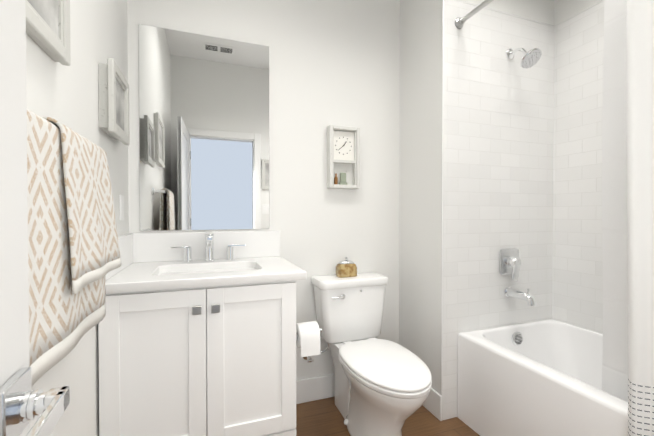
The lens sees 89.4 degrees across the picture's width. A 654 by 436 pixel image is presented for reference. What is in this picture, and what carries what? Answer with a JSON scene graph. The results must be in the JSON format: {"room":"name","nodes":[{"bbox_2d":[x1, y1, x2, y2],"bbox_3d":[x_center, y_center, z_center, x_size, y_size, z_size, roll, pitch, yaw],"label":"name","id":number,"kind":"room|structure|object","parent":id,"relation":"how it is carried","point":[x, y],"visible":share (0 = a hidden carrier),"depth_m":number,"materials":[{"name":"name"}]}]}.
{"room":"bathroom","nodes":[
{"label":"bathroom","id":0,"kind":"room"},
{"bbox_2d":[26,0,128,435],"bbox_3d":[-0.693,-0.316,0.661,0.100,2.900,2.330,0,1,-20],"label":"wall","id":1,"kind":"structure","parent":0,"point":[68,96],"depth_m":1.07,"materials":[{"name":"white paint"}]},
{"bbox_2d":[25,0,70,65],"bbox_3d":[-0.637,-0.586,0.705,0.034,0.370,0.360,0,1,-20],"label":"picture frame","id":2,"kind":"object","parent":1,"relation":"attached to","point":[48,27],"visible":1,"depth_m":0.79,"materials":[{"name":"paint"}]},
{"bbox_2d":[27,109,120,385],"bbox_3d":[-0.591,0.042,0.709,0.125,0.484,0.655,0,1,-20],"label":"towel","id":3,"kind":"object","parent":1,"relation":"attached to","point":[74,258],"visible":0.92,"depth_m":0.67,"materials":[{"name":"white fabric"}]},
{"bbox_2d":[98,58,129,145],"bbox_3d":[-0.854,-0.454,1.332,0.052,0.270,0.265,0,1,-20],"label":"picture frame","id":4,"kind":"object","parent":1,"relation":"attached to","point":[113,103],"visible":1,"depth_m":1.23,"materials":[{"name":"paint"}]},
{"bbox_2d":[119,195,123,220],"bbox_3d":[-0.948,-0.046,1.530,0.008,0.116,0.072,0,1,-20],"label":"switch plate","id":5,"kind":"object","parent":1,"relation":"attached to","point":[121,207],"visible":1,"depth_m":1.51,"materials":[{"name":"white plastic"}]},
{"bbox_2d":[127,0,399,379],"bbox_3d":[-0.278,-0.332,1.998,1.590,2.900,0.100,0,1,-20],"label":"wall","id":6,"kind":"structure","parent":0,"point":[334,62],"depth_m":2.02,"materials":[{"name":"white paint"}]},
{"bbox_2d":[139,24,269,230],"bbox_3d":[-0.647,-0.462,1.804,0.665,1.055,0.006,0,1,-20],"label":"mirror","id":7,"kind":"object","parent":6,"relation":"attached to","point":[204,131],"visible":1,"depth_m":1.79,"materials":[{"name":"clear glass"}]},
{"bbox_2d":[296,374,334,403],"bbox_3d":[0.108,1.047,2.094,0.810,0.140,0.014,0,1,-20],"label":"baseboard","id":8,"kind":"structure","parent":6,"relation":"attached to","point":[314,388],"depth_m":2.02,"materials":[{"name":"white paint"}]},
{"bbox_2d":[327,125,359,188],"bbox_3d":[0.103,-0.373,2.051,0.203,0.380,0.055,0,1,-20],"label":"clock","id":9,"kind":"object","parent":6,"relation":"attached to","point":[343,157],"visible":1,"depth_m":2.05,"materials":[{"name":"white wood"}]},
{"bbox_2d":[296,397,479,435],"bbox_3d":[0.847,1.170,0.190,2.900,0.060,4.500,0,1,-20],"label":"floor","id":10,"kind":"structure","parent":0,"point":[322,417],"depth_m":1.80,"materials":[{"name":"brown wood"}]},
{"bbox_2d":[98,231,305,435],"bbox_3d":[-0.544,0.601,1.552,0.772,1.045,0.571,0,1,-20],"label":"bathroom vanity","id":11,"kind":"object","parent":10,"relation":"on","point":[196,333],"visible":0.98,"depth_m":1.32,"materials":[{"name":"white paint"}]},
{"bbox_2d":[296,321,321,356],"bbox_3d":[-0.107,0.580,1.611,0.169,0.138,0.121,0,1,-20],"label":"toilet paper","id":12,"kind":"object","parent":11,"relation":"attached to","point":[308,338],"visible":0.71,"depth_m":1.57,"materials":[{"name":"white paper"}]},
{"bbox_2d":[302,272,431,435],"bbox_3d":[0.211,0.737,1.706,0.482,0.770,0.804,0,1,-20],"label":"toilet","id":13,"kind":"object","parent":10,"relation":"on","point":[383,387],"visible":0.94,"depth_m":1.70,"materials":[{"name":"white ceramic"}]},
{"bbox_2d":[336,257,356,277],"bbox_3d":[0.116,0.290,1.976,0.120,0.114,0.074,0,1,-20],"label":"jar","id":14,"kind":"object","parent":13,"relation":"on","point":[346,268],"visible":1,"depth_m":1.95,"materials":[{"name":"gold glass"}]},
{"bbox_2d":[457,319,627,435],"bbox_3d":[1.342,0.887,1.273,0.748,0.480,1.515,0,1,-20],"label":"bathtub","id":15,"kind":"object","parent":10,"relation":"on","point":[540,378],"visible":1,"depth_m":1.61,"materials":[{"name":"white ceramic"}]},
{"bbox_2d":[399,0,553,394],"bbox_3d":[0.994,-0.335,2.230,0.960,2.900,0.530,0,1,-20],"label":"wall","id":16,"kind":"structure","parent":0,"point":[420,163],"depth_m":2.00,"materials":[{"name":"white paint"}]},
{"bbox_2d":[423,388,441,420],"bbox_3d":[0.557,1.048,2.021,0.014,0.140,0.428,0,1,-20],"label":"baseboard","id":17,"kind":"structure","parent":16,"relation":"attached to","point":[432,404],"depth_m":1.87,"materials":[{"name":"white paint"}]},
{"bbox_2d":[441,0,553,419],"bbox_3d":[1.036,-0.048,1.962,0.866,2.332,0.008,0,1,-20],"label":"wall tiles","id":18,"kind":"structure","parent":16,"relation":"attached to","point":[497,145],"depth_m":1.93,"materials":[{"name":"white tile"}]},
{"bbox_2d":[499,248,520,280],"bbox_3d":[1.099,0.275,1.949,0.152,0.182,0.066,0,1,-20],"label":"shower valve","id":19,"kind":"object","parent":18,"relation":"attached to","point":[509,261],"visible":1,"depth_m":1.95,"materials":[{"name":"silver metal"}]},
{"bbox_2d":[505,287,535,305],"bbox_3d":[1.116,0.441,1.902,0.062,0.086,0.169,0,1,-20],"label":"tub spout","id":20,"kind":"object","parent":18,"relation":"attached to","point":[521,295],"visible":1,"depth_m":1.88,"materials":[{"name":"silver metal"}]},
{"bbox_2d":[506,48,541,68],"bbox_3d":[1.118,-0.926,1.879,0.114,0.154,0.182,0,1,-20],"label":"shower head","id":21,"kind":"object","parent":18,"relation":"attached to","point":[531,58],"visible":1,"depth_m":1.84},
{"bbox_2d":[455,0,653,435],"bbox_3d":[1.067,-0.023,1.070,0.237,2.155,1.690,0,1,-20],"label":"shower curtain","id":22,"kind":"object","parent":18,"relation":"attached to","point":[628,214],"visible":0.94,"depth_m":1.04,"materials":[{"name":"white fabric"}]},
{"bbox_2d":[554,0,600,26],"bbox_3d":[1.795,-0.323,1.281,0.100,2.900,1.800,0,1,-20],"label":"wall","id":23,"kind":"structure","parent":0,"point":[564,10],"depth_m":2.02,"materials":[{"name":"white paint"}]},
{"bbox_2d":[552,0,603,333],"bbox_3d":[1.728,-0.040,1.310,0.008,2.332,1.691,0,1,-20],"label":"wall tile","id":24,"kind":"structure","parent":23,"relation":"attached to","point":[577,275],"depth_m":1.96,"materials":[{"name":"white tile"}]},
{"bbox_3d":[0.252,-1.320,-0.195,0.720,0.870,0.100,0,1,-20],"label":"wall","id":25,"kind":"structure","parent":0,"visible":0},
{"bbox_2d":[0,0,69,435],"bbox_3d":[-0.282,0.119,0.086,0.166,2.020,0.718,0,1,-20],"label":"door","id":26,"kind":"structure","parent":25,"relation":"in","point":[23,404],"depth_m":0.39,"materials":[{"name":"grey paint"}]}
]}

